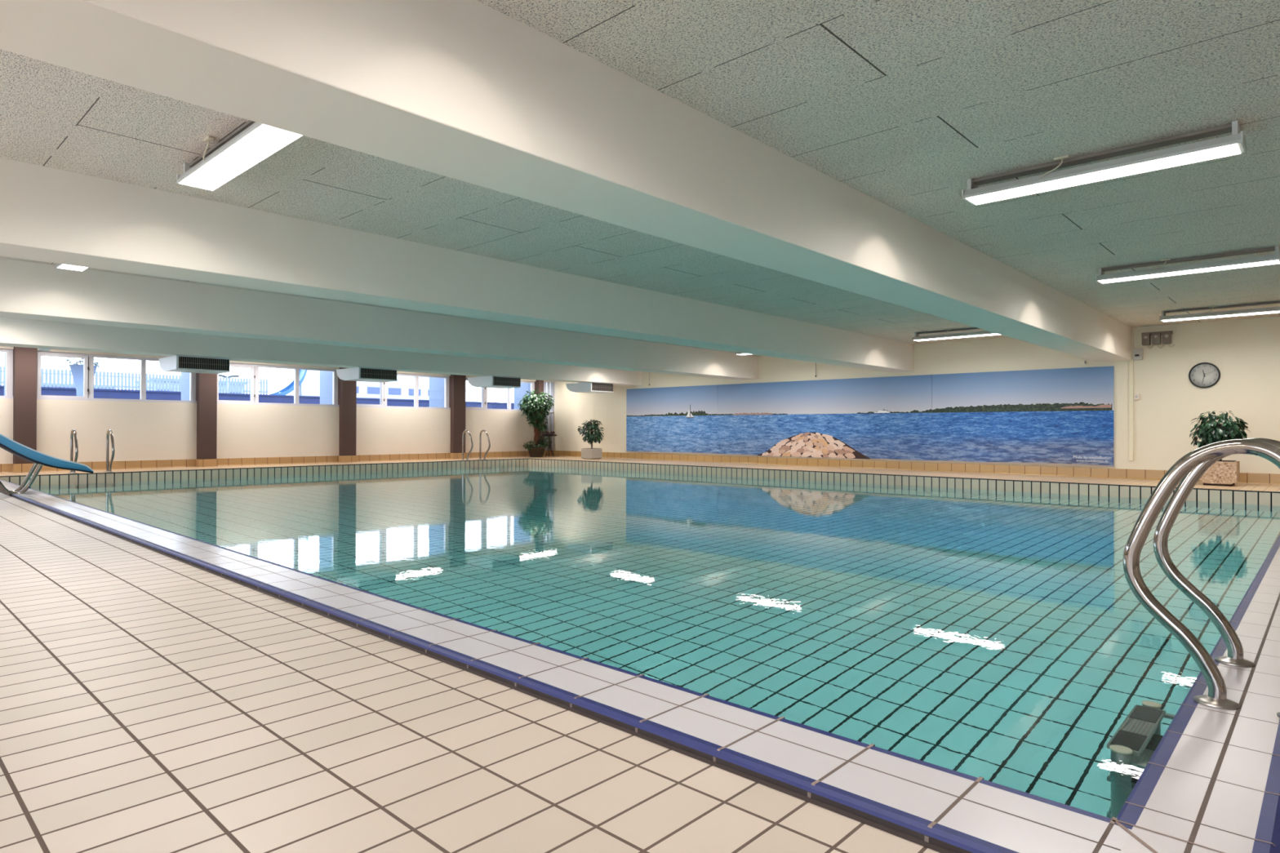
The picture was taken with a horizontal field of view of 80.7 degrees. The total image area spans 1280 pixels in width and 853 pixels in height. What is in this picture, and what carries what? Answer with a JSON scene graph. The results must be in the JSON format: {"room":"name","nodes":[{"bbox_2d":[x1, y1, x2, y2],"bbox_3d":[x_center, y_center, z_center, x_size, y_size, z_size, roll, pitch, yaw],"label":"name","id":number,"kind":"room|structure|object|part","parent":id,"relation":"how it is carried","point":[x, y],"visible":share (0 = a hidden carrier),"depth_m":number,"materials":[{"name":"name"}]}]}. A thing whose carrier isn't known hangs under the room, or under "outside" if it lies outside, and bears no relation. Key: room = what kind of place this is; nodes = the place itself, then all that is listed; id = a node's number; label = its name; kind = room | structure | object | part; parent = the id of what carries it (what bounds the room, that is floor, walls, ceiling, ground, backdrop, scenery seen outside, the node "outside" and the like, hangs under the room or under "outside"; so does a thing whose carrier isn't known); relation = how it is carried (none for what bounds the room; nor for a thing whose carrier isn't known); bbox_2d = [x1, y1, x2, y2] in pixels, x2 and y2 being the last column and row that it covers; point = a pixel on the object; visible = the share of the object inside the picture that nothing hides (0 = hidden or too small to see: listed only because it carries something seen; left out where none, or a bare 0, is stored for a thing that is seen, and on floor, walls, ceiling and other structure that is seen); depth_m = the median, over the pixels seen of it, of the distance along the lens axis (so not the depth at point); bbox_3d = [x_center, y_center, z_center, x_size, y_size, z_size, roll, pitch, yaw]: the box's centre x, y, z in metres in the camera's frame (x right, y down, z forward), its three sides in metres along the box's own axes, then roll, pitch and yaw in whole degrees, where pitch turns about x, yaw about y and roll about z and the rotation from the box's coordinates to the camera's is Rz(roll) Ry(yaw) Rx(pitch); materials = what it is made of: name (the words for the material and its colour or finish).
{"room":"indoor swimming pool","nodes":[
{"label":"indoor swimming pool","id":0,"kind":"room"},
{"bbox_2d":[0,346,552,463],"bbox_3d":[-8.394,-0.377,15.123,0.220,2.528,17.137,0,0,43],"label":"wall","id":1,"kind":"structure","parent":0,"point":[141,430],"depth_m":15.38,"materials":[{"name":"beige paint"}]},
{"bbox_2d":[0,348,13,398],"bbox_3d":[-11.427,-0.890,11.807,0.130,0.835,2.465,0,0,43],"label":"window","id":2,"kind":"structure","parent":1,"relation":"in","point":[9,353],"depth_m":12.66,"materials":[{"name":"white plastic"}]},
{"bbox_2d":[13,346,36,463],"bbox_3d":[-10.471,-0.487,12.797,0.382,2.229,0.290,0,0,43],"label":"wall column","id":3,"kind":"structure","parent":1,"relation":"attached to","point":[24,359],"depth_m":12.66,"materials":[{"name":"brown paint"}]},
{"bbox_2d":[36,351,196,403],"bbox_3d":[-9.545,-0.878,13.833,0.130,0.835,2.485,0,0,43],"label":"window","id":4,"kind":"structure","parent":1,"relation":"in","point":[88,359],"depth_m":13.49,"materials":[{"name":"white plastic"}]},
{"bbox_3d":[-10.103,-0.877,13.195,0.024,0.765,0.720,0,0,43],"label":"sash","id":5,"kind":"part","parent":4,"relation":"part of","materials":[{"name":"white plastic"}]},
{"bbox_2d":[195,373,217,459],"bbox_3d":[-8.575,-0.474,14.840,0.382,2.229,0.315,0,0,43],"label":"wall column","id":6,"kind":"structure","parent":1,"relation":"attached to","point":[206,384],"depth_m":14.69,"materials":[{"name":"brown paint"}]},
{"bbox_2d":[0,450,551,472],"bbox_3d":[-8.260,0.713,14.992,0.154,0.148,17.137,0,0,43],"label":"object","id":7,"kind":"structure","parent":1,"relation":"attached to","point":[100,465],"depth_m":15.54,"materials":[{"name":"tile"}]},
{"bbox_2d":[217,362,338,406],"bbox_3d":[-7.621,-0.865,15.905,0.130,0.835,2.540,0,0,43],"label":"window","id":8,"kind":"structure","parent":1,"relation":"in","point":[254,384],"depth_m":15.76,"materials":[{"name":"white plastic"}]},
{"bbox_3d":[-8.192,-0.864,15.253,0.024,0.765,0.736,0,0,43],"label":"sash","id":9,"kind":"part","parent":8,"relation":"part of","materials":[{"name":"white plastic"}]},
{"bbox_2d":[337,367,356,455],"bbox_3d":[-6.627,-0.462,16.937,0.382,2.229,0.330,0,0,43],"label":"wall column","id":10,"kind":"structure","parent":1,"relation":"attached to","point":[347,389],"depth_m":16.79,"materials":[{"name":"brown paint"}]},
{"bbox_2d":[356,373,450,409],"bbox_3d":[-5.670,-0.852,18.006,0.130,0.835,2.535,0,0,43],"label":"window","id":11,"kind":"structure","parent":1,"relation":"in","point":[383,385],"depth_m":18.25,"materials":[{"name":"white plastic"}]},
{"bbox_3d":[-6.240,-0.851,17.355,0.024,0.765,0.734,0,0,43],"label":"sash","id":12,"kind":"part","parent":11,"relation":"part of","materials":[{"name":"glass"}]},
{"bbox_2d":[448,374,466,453],"bbox_3d":[-4.669,-0.449,19.046,0.382,2.229,0.355,0,0,43],"label":"wall column","id":13,"kind":"structure","parent":1,"relation":"attached to","point":[457,384],"depth_m":18.89,"materials":[{"name":"brown paint"}]},
{"bbox_2d":[465,377,534,411],"bbox_3d":[-3.755,-0.840,20.069,0.130,0.835,2.385,0,0,43],"label":"window","id":14,"kind":"structure","parent":1,"relation":"in","point":[484,390],"depth_m":19.86,"materials":[{"name":"white plastic"}]},
{"bbox_3d":[-4.289,-0.838,19.456,0.024,0.765,0.691,0,0,43],"label":"sash","id":15,"kind":"part","parent":14,"relation":"part of","materials":[{"name":"glass"}]},
{"bbox_2d":[534,380,543,446],"bbox_3d":[-2.871,-0.437,20.982,0.382,2.229,0.160,0,0,43],"label":"wall column","id":16,"kind":"structure","parent":1,"relation":"attached to","point":[539,384],"depth_m":20.84,"materials":[{"name":"paint"}]},
{"bbox_2d":[543,382,546,450],"bbox_3d":[-2.655,-0.284,20.993,0.106,1.920,0.108,0,0,43],"label":"pipe","id":17,"kind":"object","parent":1,"relation":"attached to","point":[544,383],"visible":0.26,"depth_m":20.95,"materials":[{"name":"metal"}]},
{"bbox_2d":[546,382,550,450],"bbox_3d":[-2.566,-0.283,21.088,0.096,1.920,0.098,0,0,43],"label":"pipe","id":18,"kind":"object","parent":1,"relation":"attached to","point":[548,383],"visible":0.58,"depth_m":21.05,"materials":[{"name":"metal"}]},
{"bbox_2d":[550,382,554,450],"bbox_3d":[-2.471,-0.283,21.190,0.106,1.920,0.108,0,0,43],"label":"pipe","id":19,"kind":"object","parent":1,"relation":"attached to","point":[552,384],"visible":0.98,"depth_m":21.15,"materials":[{"name":"metal"}]},
{"bbox_2d":[528,446,546,457],"bbox_3d":[-2.781,0.686,20.224,0.500,0.270,0.500,0,0,43],"label":"pot","id":20,"kind":"object","parent":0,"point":[534,451],"depth_m":20.05,"materials":[{"name":"ceramic"}]},
{"bbox_2d":[581,448,602,459],"bbox_3d":[-1.226,0.688,19.121,0.380,0.266,0.380,0,0,43],"label":"planter","id":21,"kind":"object","parent":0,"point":[586,453],"depth_m":18.98,"materials":[{"name":"concrete"}]},
{"bbox_2d":[0,0,1279,355],"bbox_3d":[-0.872,-1.635,8.146,20.802,0.080,17.377,0,0,43],"label":"ceiling","id":22,"kind":"structure","parent":0,"point":[901,104],"depth_m":4.14,"materials":[{"name":"grey paint"}]},
{"bbox_2d":[56,263,87,271],"bbox_3d":[-4.882,-1.546,6.632,1.422,0.130,0.218,0,0,43],"label":"ceiling light","id":23,"kind":"object","parent":22,"relation":"hanging from","point":[58,265],"visible":0.06,"depth_m":7.01,"materials":[{"name":"white plastic"}]},
{"bbox_2d":[177,120,302,191],"bbox_3d":[-2.252,-1.548,4.190,1.422,0.130,0.218,0,0,43],"label":"ceiling light","id":24,"kind":"object","parent":22,"relation":"hanging from","point":[252,142],"visible":0.8,"depth_m":4.16,"materials":[{"name":"white plastic"}]},
{"bbox_3d":[-2.245,-1.602,4.196,1.370,0.018,0.090,0,0,43],"label":"mounting rail","id":25,"kind":"part","parent":24,"relation":"part of","materials":[{"name":"grey plastic"}]},
{"bbox_2d":[0,316,641,386],"bbox_3d":[-5.951,-1.341,12.861,0.475,0.522,17.137,0,0,43],"label":"ceiling beam","id":26,"kind":"structure","parent":22,"relation":"attached to","point":[14,332],"depth_m":12.43,"materials":[{"name":"white paint"}]},
{"bbox_2d":[38,347,49,351],"bbox_3d":[-8.326,-1.077,10.522,0.080,0.035,0.120,0,0,43],"label":"sensor box","id":27,"kind":"object","parent":26,"relation":"attached to","point":[39,348],"visible":1,"depth_m":10.50,"materials":[{"name":"white plastic"}]},
{"bbox_2d":[159,355,230,373],"bbox_3d":[-7.123,-0.976,12.036,0.902,0.220,0.757,0,0,43],"label":"heater","id":28,"kind":"object","parent":26,"relation":"attached to","point":[175,363],"visible":1,"depth_m":11.75,"materials":[{"name":"white metal"}]},
{"bbox_3d":[-6.800,-0.976,11.736,0.022,0.211,0.757,0,0,43],"label":"trim","id":29,"kind":"part","parent":28,"relation":"part of","materials":[{"name":"white metal"}]},
{"bbox_2d":[178,356,229,370],"bbox_3d":[-6.798,-0.980,11.750,0.017,0.175,0.710,0,0,43],"label":"grille","id":30,"kind":"object","parent":28,"relation":"attached to","point":[191,363],"depth_m":11.73,"materials":[{"name":"black plastic"}]},
{"bbox_2d":[336,367,397,382],"bbox_3d":[-5.143,-0.963,14.168,0.902,0.220,0.757,0,0,43],"label":"heater","id":31,"kind":"object","parent":26,"relation":"attached to","point":[353,374],"visible":1,"depth_m":13.88,"materials":[{"name":"white metal"}]},
{"bbox_3d":[-4.820,-0.963,13.869,0.022,0.211,0.757,0,0,43],"label":"trim","id":32,"kind":"part","parent":31,"relation":"part of","materials":[{"name":"white metal"}]},
{"bbox_2d":[360,368,396,379],"bbox_3d":[-4.815,-0.967,13.880,0.025,0.175,0.710,0,0,43],"label":"grille","id":33,"kind":"object","parent":31,"relation":"attached to","point":[366,373],"depth_m":13.86,"materials":[{"name":"black plastic"}]},
{"bbox_2d":[467,375,520,388],"bbox_3d":[-3.156,-0.950,16.308,0.902,0.220,0.757,0,0,43],"label":"heater","id":34,"kind":"object","parent":26,"relation":"attached to","point":[491,381],"visible":1,"depth_m":16.01,"materials":[{"name":"white metal"}]},
{"bbox_3d":[-2.833,-0.950,16.009,0.022,0.211,0.757,0,0,43],"label":"trim","id":35,"kind":"part","parent":34,"relation":"part of","materials":[{"name":"white metal"}]},
{"bbox_2d":[493,376,520,386],"bbox_3d":[-2.831,-0.954,16.022,0.017,0.175,0.710,0,0,43],"label":"grille","id":36,"kind":"object","parent":34,"relation":"attached to","point":[498,380],"depth_m":16.01,"materials":[{"name":"black plastic"}]},
{"bbox_2d":[565,382,613,393],"bbox_3d":[-1.230,-0.937,18.382,0.902,0.220,0.757,0,0,43],"label":"heater","id":37,"kind":"object","parent":26,"relation":"attached to","point":[588,387],"visible":1,"depth_m":18.10,"materials":[{"name":"white metal"}]},
{"bbox_3d":[-0.908,-0.938,18.082,0.022,0.211,0.757,0,0,43],"label":"trim","id":38,"kind":"part","parent":37,"relation":"part of","materials":[{"name":"white metal"}]},
{"bbox_2d":[591,382,613,391],"bbox_3d":[-0.902,-0.942,18.093,0.025,0.175,0.710,0,0,43],"label":"grille","id":39,"kind":"object","parent":37,"relation":"attached to","point":[596,387],"depth_m":18.08,"materials":[{"name":"black plastic"}]},
{"bbox_2d":[0,257,758,380],"bbox_3d":[-3.390,-1.343,10.482,0.462,0.522,17.137,0,0,43],"label":"ceiling beam","id":40,"kind":"structure","parent":22,"relation":"attached to","point":[33,291],"depth_m":9.38,"materials":[{"name":"white paint"}]},
{"bbox_2d":[0,157,913,372],"bbox_3d":[-0.829,-1.344,8.104,0.461,0.522,17.137,0,0,43],"label":"ceiling beam","id":41,"kind":"structure","parent":22,"relation":"attached to","point":[50,215],"depth_m":6.13,"materials":[{"name":"white paint"}]},
{"bbox_2d":[0,0,1131,361],"bbox_3d":[1.724,-1.346,5.733,0.492,0.522,17.137,0,0,43],"label":"ceiling beam","id":42,"kind":"structure","parent":22,"relation":"attached to","point":[466,91],"depth_m":3.11,"materials":[{"name":"white paint"}]},
{"bbox_2d":[735,351,748,355],"bbox_3d":[2.480,-1.498,14.561,1.422,0.130,0.218,0,0,43],"label":"ceiling light","id":43,"kind":"object","parent":22,"relation":"hanging from","point":[738,353],"visible":0.08,"depth_m":14.94,"materials":[{"name":"white"}]},
{"bbox_2d":[911,327,999,341],"bbox_3d":[5.111,-1.500,12.118,1.422,0.130,0.218,0,0,43],"label":"ceiling light","id":44,"kind":"object","parent":22,"relation":"hanging from","point":[917,338],"visible":0.81,"depth_m":12.14,"materials":[{"name":"white"}]},
{"bbox_3d":[5.117,-1.554,12.125,1.370,0.018,0.090,0,0,43],"label":"mounting rail","id":45,"kind":"part","parent":44,"relation":"part of","materials":[{"name":"grey plastic"}]},
{"bbox_2d":[915,333,999,341],"bbox_3d":[5.117,-1.436,12.124,1.374,0.004,0.188,0,0,43],"label":"diffuser","id":46,"kind":"object","parent":44,"relation":"attached to","point":[952,335],"depth_m":12.14,"materials":[{"name":"white plastic"}]},
{"bbox_2d":[961,120,1246,205],"bbox_3d":[2.660,-1.534,4.446,1.422,0.130,0.218,0,0,43],"label":"ceiling light","id":47,"kind":"object","parent":22,"relation":"hanging from","point":[1234,144],"visible":1,"depth_m":4.35,"materials":[{"name":"white plastic"}]},
{"bbox_3d":[2.667,-1.588,4.452,1.370,0.018,0.090,0,0,43],"label":"mounting rail","id":48,"kind":"part","parent":47,"relation":"part of","materials":[{"name":"grey plastic"}]},
{"bbox_2d":[966,143,1240,204],"bbox_3d":[2.666,-1.471,4.452,1.374,0.004,0.188,0,0,43],"label":"diffuser","id":49,"kind":"object","parent":47,"relation":"attached to","point":[1212,151],"depth_m":4.36,"materials":[{"name":"white plastic"}]},
{"bbox_2d":[1095,245,1279,284],"bbox_3d":[5.130,-1.518,7.106,1.422,0.130,0.218,0,0,43],"label":"ceiling light","id":50,"kind":"object","parent":22,"relation":"hanging from","point":[1158,272],"visible":1,"depth_m":7.04,"materials":[{"name":"white plastic"}]},
{"bbox_3d":[5.137,-1.572,7.112,1.370,0.018,0.090,0,0,43],"label":"mounting rail","id":51,"kind":"part","parent":50,"relation":"part of","materials":[{"name":"grey plastic"}]},
{"bbox_2d":[1098,259,1279,283],"bbox_3d":[5.136,-1.454,7.112,1.374,0.004,0.188,0,0,43],"label":"diffuser","id":52,"kind":"object","parent":50,"relation":"attached to","point":[1248,263],"depth_m":7.05,"materials":[{"name":"white plastic"}]},
{"bbox_2d":[1159,301,1279,321],"bbox_3d":[7.621,-1.501,9.788,1.422,0.130,0.218,0,0,43],"label":"ceiling light","id":53,"kind":"object","parent":22,"relation":"hanging from","point":[1163,317],"visible":1,"depth_m":9.79,"materials":[{"name":"white plastic"}]},
{"bbox_2d":[1161,311,1279,321],"bbox_3d":[7.627,-1.438,9.794,1.374,0.004,0.188,0,0,43],"label":"diffuser","id":54,"kind":"object","parent":53,"relation":"attached to","point":[1233,313],"depth_m":9.82,"materials":[{"name":"white plastic"}]},
{"bbox_3d":[7.627,-1.556,9.794,1.370,0.018,0.090,0,0,43],"label":"mounting rail","id":55,"kind":"part","parent":53,"relation":"part of","materials":[{"name":"grey plastic"}]},
{"bbox_2d":[0,455,1279,852],"bbox_3d":[-0.870,1.783,8.123,20.532,2.000,17.137,0,0,43],"label":"floor","id":56,"kind":"structure","parent":0,"point":[151,701],"depth_m":1.86,"materials":[{"name":"tile"}]},
{"bbox_2d":[0,433,93,495],"bbox_3d":[-7.598,-0.261,8.321,0.472,2.096,2.498,0,0,43],"label":"slide","id":57,"kind":"object","parent":56,"relation":"on","point":[11,446],"visible":0.97,"depth_m":8.71,"materials":[{"name":"plastic"}]},
{"bbox_2d":[67,429,115,473],"bbox_3d":[-9.176,0.413,12.617,0.454,0.741,0.603,0,0,43],"label":"handrails","id":58,"kind":"object","parent":56,"relation":"on","point":[108,469],"visible":0.92,"depth_m":12.65,"materials":[{"name":"metal"}]},
{"bbox_3d":[-9.335,0.412,12.424,0.422,0.741,0.041,0,0,43],"label":"handrail","id":59,"kind":"part","parent":58,"relation":"part of","materials":[{"name":"metal"}]},
{"bbox_3d":[-8.995,0.415,12.790,0.422,0.741,0.041,0,0,43],"label":"handrail","id":60,"kind":"part","parent":58,"relation":"part of","materials":[{"name":"metal"}]},
{"bbox_2d":[460,429,490,460],"bbox_3d":[-3.969,0.448,18.225,0.454,0.741,0.603,0,0,43],"label":"handrails","id":61,"kind":"object","parent":56,"relation":"on","point":[465,430],"visible":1,"depth_m":18.14,"materials":[{"name":"metal"}]},
{"bbox_3d":[-4.128,0.447,18.031,0.422,0.741,0.041,0,0,43],"label":"handrail","id":62,"kind":"part","parent":61,"relation":"part of","materials":[{"name":"metal"}]},
{"bbox_3d":[-3.788,0.449,18.397,0.422,0.741,0.041,0,0,43],"label":"handrail","id":63,"kind":"part","parent":61,"relation":"part of","materials":[{"name":"metal"}]},
{"bbox_2d":[517,388,554,457],"bbox_3d":[-2.815,-0.096,20.223,0.959,1.835,0.920,0,0,4],"label":"potted ficus","id":64,"kind":"object","parent":56,"relation":"on","point":[529,405],"visible":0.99,"depth_m":20.09,"materials":[{"name":"green plant"}]},
{"bbox_2d":[542,431,557,456],"bbox_3d":[-2.477,0.477,20.640,0.410,0.691,0.411,0,0,43],"label":"plant stand","id":65,"kind":"object","parent":56,"relation":"on","point":[549,433],"visible":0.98,"depth_m":20.61,"materials":[{"name":"black plastic"}]},
{"bbox_2d":[0,479,1133,852],"bbox_3d":[-4.668,0.790,6.450,15.044,0.052,0.320,0,0,43],"label":"pool coping","id":66,"kind":"object","parent":56,"relation":"on","point":[937,808],"visible":0.94,"depth_m":1.91,"materials":[{"name":"tile"}]},
{"bbox_2d":[577,419,604,459],"bbox_3d":[-1.229,0.319,19.141,0.668,1.006,0.631,0,0,-17],"label":"potted ficus","id":67,"kind":"object","parent":56,"relation":"on","point":[591,453],"visible":1,"depth_m":19.02,"materials":[{"name":"plant"}]},
{"bbox_2d":[0,458,1279,505],"bbox_3d":[-0.958,1.332,10.399,14.912,1.058,10.524,0,0,43],"label":"drain grate","id":68,"kind":"object","parent":56,"relation":"in","point":[1206,495],"visible":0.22,"depth_m":13.15,"materials":[{"name":"plastic"}]},
{"bbox_2d":[0,458,1279,493],"bbox_3d":[-0.862,0.799,10.334,15.202,0.015,10.554,0,0,43],"label":"trim","id":69,"kind":"structure","parent":68,"relation":"attached to","point":[505,459],"depth_m":13.10,"materials":[{"name":"orange tile"}]},
{"bbox_2d":[25,465,1279,818],"bbox_3d":[-0.958,1.413,10.399,14.920,0.904,10.532,0,0,43],"label":"pool water","id":70,"kind":"object","parent":68,"relation":"on","point":[1002,637],"visible":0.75,"depth_m":4.55,"materials":[{"name":"teal liquid"}]},
{"bbox_2d":[1111,534,1279,852],"bbox_3d":[4.498,0.810,5.132,0.258,0.052,10.826,0,0,43],"label":"pool coping","id":71,"kind":"object","parent":56,"relation":"on","point":[1211,784],"visible":0.91,"depth_m":1.71,"materials":[{"name":"tile"}]},
{"bbox_2d":[1123,437,1279,717],"bbox_3d":[1.775,0.406,2.271,0.454,0.741,0.603,0,0,43],"label":"handrails","id":72,"kind":"object","parent":71,"relation":"on","point":[1189,468],"visible":1,"depth_m":2.19,"materials":[{"name":"metal"}]},
{"bbox_3d":[1.933,0.407,2.464,0.422,0.741,0.041,0,0,43],"label":"handrail","id":73,"kind":"part","parent":72,"relation":"part of","materials":[{"name":"metal"}]},
{"bbox_2d":[1189,410,1248,486],"bbox_3d":[8.053,0.296,10.467,0.697,1.038,0.623,0,0,43],"label":"potted ficus","id":74,"kind":"object","parent":56,"relation":"on","point":[1222,473],"visible":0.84,"depth_m":10.33,"materials":[{"name":"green plant"}]},
{"bbox_2d":[552,315,1279,474],"bbox_3d":[5.007,-0.343,14.454,20.532,2.528,0.120,0,0,43],"label":"wall","id":75,"kind":"structure","parent":0,"point":[1246,353],"depth_m":11.73,"materials":[{"name":"beige paint"}]},
{"bbox_2d":[626,365,1114,466],"bbox_3d":[3.602,-0.157,15.653,10.759,1.606,0.033,0,0,43],"label":"wall mural","id":76,"kind":"object","parent":75,"relation":"attached to","point":[1062,416],"visible":1,"depth_m":14.40,"materials":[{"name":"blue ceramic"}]},
{"bbox_3d":[0.728,-0.155,18.323,2.912,1.606,0.032,0,0,43],"label":"mural panel","id":77,"kind":"part","parent":76,"relation":"part of","materials":[{"name":"blue paper"}]},
{"bbox_3d":[3.607,-0.157,15.649,4.939,1.606,0.033,0,0,43],"label":"mural panel","id":78,"kind":"part","parent":76,"relation":"part of","materials":[{"name":"blue ceramic"}]},
{"bbox_3d":[6.482,-0.159,12.979,2.900,1.606,0.033,0,0,43],"label":"mural panel","id":79,"kind":"part","parent":76,"relation":"part of","materials":[{"name":"blue ceramic"}]},
{"bbox_2d":[551,450,1279,484],"bbox_3d":[4.988,0.747,14.359,20.432,0.148,0.035,0,0,43],"label":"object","id":80,"kind":"structure","parent":75,"relation":"attached to","point":[1244,477],"depth_m":13.90,"materials":[{"name":"beige tile"}]},
{"bbox_2d":[1080,360,1086,364],"bbox_3d":[7.235,-1.046,12.274,0.076,0.060,0.048,0,0,43],"label":"sensor box","id":81,"kind":"object","parent":75,"relation":"attached to","point":[1085,361],"visible":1,"depth_m":12.26,"materials":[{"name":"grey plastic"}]},
{"bbox_2d":[1128,328,1133,460],"bbox_3d":[7.720,-0.497,11.833,0.060,2.063,0.030,0,0,43],"label":"duct","id":82,"kind":"object","parent":75,"relation":"attached to","point":[1131,362],"visible":0.8,"depth_m":11.82,"materials":[{"name":"beige paint"}]},
{"bbox_2d":[1133,393,1139,399],"bbox_3d":[7.772,-0.466,11.777,0.070,0.090,0.042,0,0,43],"label":"box","id":83,"kind":"object","parent":75,"relation":"attached to","point":[1136,396],"visible":1,"depth_m":11.76,"materials":[{"name":"white plastic"}]},
{"bbox_2d":[1133,348,1142,359],"bbox_3d":[7.780,-1.126,11.766,0.130,0.170,0.053,0,0,43],"label":"thermostat box","id":84,"kind":"object","parent":75,"relation":"attached to","point":[1137,353],"visible":1,"depth_m":11.74,"materials":[{"name":"white plastic"}]},
{"bbox_2d":[1141,330,1174,348],"bbox_3d":[7.955,-1.332,11.573,0.430,0.258,0.100,0,0,43],"label":"switch box","id":85,"kind":"object","parent":75,"relation":"attached to","point":[1166,335],"visible":1,"depth_m":11.55,"materials":[{"name":"grey plastic"}]},
{"bbox_3d":[7.971,-1.436,11.613,0.400,0.050,0.020,0,0,43],"label":"plate","id":86,"kind":"part","parent":85,"relation":"part of","materials":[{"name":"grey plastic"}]},
{"bbox_2d":[1188,362,1220,387],"bbox_3d":[8.396,-0.763,11.202,0.380,0.380,0.038,0,0,43],"label":"wall clock","id":87,"kind":"object","parent":75,"relation":"attached to","point":[1202,375],"visible":1,"depth_m":11.20,"materials":[{"name":"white plastic"}]},
{"bbox_2d":[1198,460,1239,486],"bbox_3d":[8.042,0.644,10.460,0.420,0.342,0.400,0,0,43],"label":"planter","id":88,"kind":"object","parent":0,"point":[1222,473],"depth_m":10.29,"materials":[{"name":"stone"}]},
{"label":"outside","id":89,"kind":"structure","parent":0,"visible":0},
{"bbox_3d":[-39.852,-0.590,57.481,103.368,0.930,150.000,0,0,43],"label":"ground","id":90,"kind":"structure","parent":89,"visible":0},
{"bbox_2d":[4,351,5,395],"bbox_3d":[-10.884,-1.101,13.184,0.748,1.750,0.290,0,0,43],"label":"column","id":91,"kind":"structure","parent":90,"relation":"on","point":[4,352],"depth_m":13.28,"materials":[{"name":"white"}]},
{"bbox_2d":[43,385,116,389],"bbox_3d":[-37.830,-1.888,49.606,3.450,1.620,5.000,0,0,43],"label":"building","id":92,"kind":"structure","parent":90,"relation":"on","point":[43,385],"depth_m":48.51,"materials":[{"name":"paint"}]},
{"bbox_2d":[62,357,102,395],"bbox_3d":[-14.887,-1.100,20.133,1.050,1.776,0.931,0,0,43],"label":"planter","id":93,"kind":"object","parent":90,"relation":"on","point":[77,370],"visible":0.44,"depth_m":19.93,"materials":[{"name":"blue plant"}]},
{"bbox_3d":[-14.880,-0.922,20.128,0.640,1.420,0.640,0,0,43],"label":"pot","id":94,"kind":"part","parent":93,"relation":"part of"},
{"bbox_2d":[0,366,267,394],"bbox_3d":[-16.415,-1.407,23.474,0.038,0.585,9.250,0,0,43],"label":"picket fence","id":95,"kind":"object","parent":90,"relation":"on","point":[264,383],"visible":0.4,"depth_m":23.89,"materials":[{"name":"white paint"}]},
{"bbox_2d":[181,372,189,400],"bbox_3d":[-8.987,-1.089,15.226,0.748,1.750,0.315,0,0,43],"label":"column","id":96,"kind":"structure","parent":90,"relation":"on","point":[184,375],"depth_m":15.17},
{"bbox_2d":[133,378,245,393],"bbox_3d":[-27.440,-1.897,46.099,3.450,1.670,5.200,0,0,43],"label":"building","id":97,"kind":"structure","parent":90,"relation":"on","point":[148,379],"depth_m":44.14,"materials":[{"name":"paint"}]},
{"bbox_2d":[218,373,239,393],"bbox_3d":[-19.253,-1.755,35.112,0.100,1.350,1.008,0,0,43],"label":"street lamp","id":98,"kind":"object","parent":90,"relation":"on","point":[221,375],"visible":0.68,"depth_m":35.11,"materials":[{"name":"grey metal"}]},
{"bbox_3d":[-19.087,-2.330,35.292,0.100,0.196,0.523,0,0,43],"label":"lamp arm","id":99,"kind":"part","parent":98,"relation":"part of","materials":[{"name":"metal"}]},
{"bbox_2d":[0,385,514,408],"bbox_3d":[-18.536,-0.679,19.946,0.390,0.912,44.000,0,0,43],"label":"wall","id":100,"kind":"structure","parent":90,"relation":"on","point":[98,393],"depth_m":25.14,"materials":[{"name":"blue paint"}]},
{"bbox_2d":[271,369,306,395],"bbox_3d":[-14.114,-1.847,29.405,0.700,1.680,2.070,0,0,43],"label":"water slide","id":101,"kind":"object","parent":90,"relation":"on","point":[289,388],"visible":0.39,"depth_m":29.84,"materials":[{"name":"white paint"}]},
{"bbox_3d":[-13.526,-1.483,30.037,0.095,0.800,0.100,0,0,43],"label":"support post","id":102,"kind":"part","parent":101,"relation":"part of","materials":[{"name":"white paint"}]},
{"bbox_2d":[320,370,333,404],"bbox_3d":[-7.039,-1.076,17.324,0.748,1.750,0.330,0,0,43],"label":"column","id":103,"kind":"structure","parent":90,"relation":"on","point":[326,377],"depth_m":17.23,"materials":[{"name":"white"}]},
{"bbox_2d":[298,369,429,399],"bbox_3d":[-17.155,-2.487,48.357,3.450,2.920,8.700,0,0,43],"label":"building","id":104,"kind":"structure","parent":90,"relation":"on","point":[402,388],"depth_m":47.50,"materials":[{"name":"white paint"}]},
{"bbox_2d":[429,377,444,407],"bbox_3d":[-5.081,-1.063,19.433,0.748,1.750,0.355,0,0,43],"label":"column","id":105,"kind":"structure","parent":90,"relation":"on","point":[436,385],"depth_m":19.32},
{"bbox_2d":[514,382,530,409],"bbox_3d":[-3.283,-1.051,21.369,0.748,1.750,0.160,0,0,43],"label":"column","id":106,"kind":"structure","parent":90,"relation":"on","point":[519,393],"depth_m":21.36,"materials":[{"name":"white"}]}
]}

